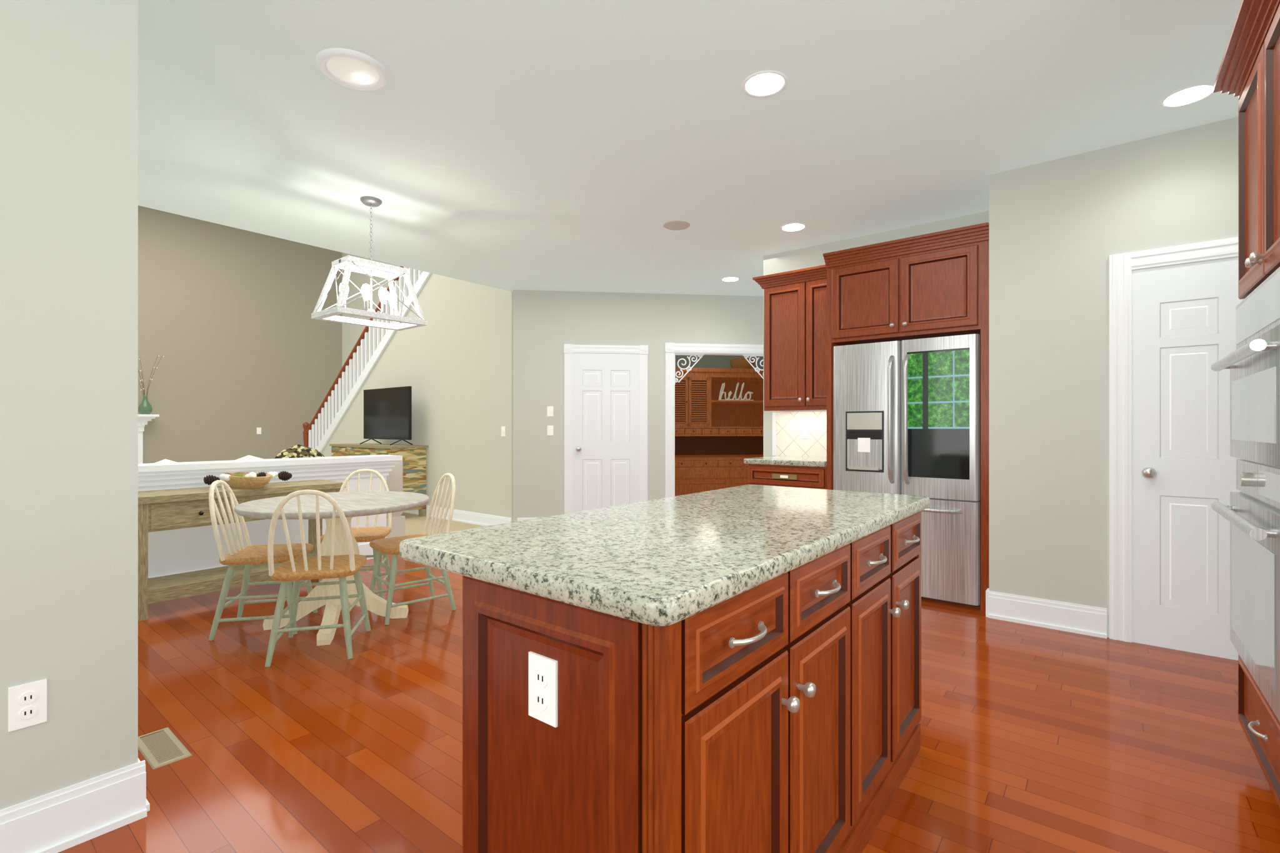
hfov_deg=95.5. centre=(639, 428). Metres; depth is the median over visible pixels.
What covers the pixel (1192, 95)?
recessed light
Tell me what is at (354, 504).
dining table
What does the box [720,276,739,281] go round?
recessed light
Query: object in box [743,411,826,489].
base cabinet
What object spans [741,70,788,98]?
recessed light
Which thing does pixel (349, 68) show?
recessed light
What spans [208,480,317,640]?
dining chair
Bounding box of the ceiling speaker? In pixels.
[663,220,689,230]
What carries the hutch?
on the floor at (1034, 739)
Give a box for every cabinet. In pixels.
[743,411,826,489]
[752,264,826,411]
[823,222,988,613]
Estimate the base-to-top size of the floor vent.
0.005 m
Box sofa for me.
[155,444,404,538]
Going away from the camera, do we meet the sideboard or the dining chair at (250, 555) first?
the dining chair at (250, 555)
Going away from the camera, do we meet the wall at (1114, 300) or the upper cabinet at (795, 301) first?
the wall at (1114, 300)
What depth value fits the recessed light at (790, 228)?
4.54 m
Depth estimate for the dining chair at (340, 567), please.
2.95 m
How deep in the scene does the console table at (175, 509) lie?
3.77 m
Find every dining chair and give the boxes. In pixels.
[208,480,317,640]
[265,490,370,666]
[318,468,391,598]
[369,473,455,624]
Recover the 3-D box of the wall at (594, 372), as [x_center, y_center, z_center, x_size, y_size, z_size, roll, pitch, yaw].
[0.698,-0.200,7.646,3.967,2.740,4.306,0,0,39]
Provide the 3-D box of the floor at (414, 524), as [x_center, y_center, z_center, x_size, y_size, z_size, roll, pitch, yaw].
[-4.886,1.194,7.592,6.700,0.051,12.200,0,0,38]
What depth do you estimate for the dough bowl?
4.01 m
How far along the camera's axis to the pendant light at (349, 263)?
3.96 m
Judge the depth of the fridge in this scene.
3.88 m
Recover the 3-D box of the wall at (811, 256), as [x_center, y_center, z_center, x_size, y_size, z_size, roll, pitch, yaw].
[2.635,-0.200,5.602,1.990,2.740,2.350,0,0,39]
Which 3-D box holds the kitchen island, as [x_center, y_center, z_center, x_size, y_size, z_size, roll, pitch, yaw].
[0.263,0.709,1.695,0.751,0.922,1.650,0,0,38]
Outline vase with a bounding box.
[138,354,163,414]
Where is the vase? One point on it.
(145, 407)
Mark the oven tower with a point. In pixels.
(1249, 69)
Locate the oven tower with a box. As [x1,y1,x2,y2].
[1210,0,1279,808]
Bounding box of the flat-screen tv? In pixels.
[359,386,412,445]
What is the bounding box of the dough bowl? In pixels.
[203,470,292,488]
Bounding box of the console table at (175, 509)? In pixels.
[138,479,345,621]
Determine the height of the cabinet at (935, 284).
2.446 m
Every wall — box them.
[0,0,423,852]
[138,455,402,578]
[302,266,513,526]
[513,290,763,521]
[763,210,988,456]
[985,116,1244,660]
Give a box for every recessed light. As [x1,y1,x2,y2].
[315,48,389,90]
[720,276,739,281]
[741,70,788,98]
[779,222,806,232]
[1158,83,1214,108]
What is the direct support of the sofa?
on the floor at (414, 524)
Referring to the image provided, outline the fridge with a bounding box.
[833,333,980,607]
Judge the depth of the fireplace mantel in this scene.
8.93 m
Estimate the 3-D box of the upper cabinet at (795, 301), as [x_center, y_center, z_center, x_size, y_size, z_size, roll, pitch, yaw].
[1.357,-0.710,4.859,0.713,1.130,0.395,0,0,38]
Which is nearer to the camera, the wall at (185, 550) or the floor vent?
the floor vent
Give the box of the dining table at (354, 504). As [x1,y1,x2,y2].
[234,491,429,645]
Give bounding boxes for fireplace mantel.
[138,414,159,463]
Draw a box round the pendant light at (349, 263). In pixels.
[311,196,427,330]
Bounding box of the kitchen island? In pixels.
[399,484,929,852]
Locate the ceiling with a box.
[138,0,1241,296]
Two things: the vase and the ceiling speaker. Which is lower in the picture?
the vase
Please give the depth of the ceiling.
2.91 m
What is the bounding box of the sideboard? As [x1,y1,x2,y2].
[329,443,428,516]
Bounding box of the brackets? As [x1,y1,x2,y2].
[675,353,763,382]
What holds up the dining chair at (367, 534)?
on the floor at (1034, 739)
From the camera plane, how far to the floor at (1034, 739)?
2.18 m
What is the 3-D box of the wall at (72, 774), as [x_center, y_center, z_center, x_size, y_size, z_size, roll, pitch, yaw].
[-4.816,-1.580,5.249,9.568,5.500,8.620,0,0,38]
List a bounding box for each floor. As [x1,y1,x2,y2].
[58,554,1279,852]
[400,512,484,535]
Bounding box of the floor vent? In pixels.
[138,727,192,769]
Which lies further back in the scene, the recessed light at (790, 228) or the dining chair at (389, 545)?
the recessed light at (790, 228)
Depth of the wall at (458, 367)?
7.41 m
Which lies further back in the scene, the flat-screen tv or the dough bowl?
the flat-screen tv
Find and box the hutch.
[675,357,763,496]

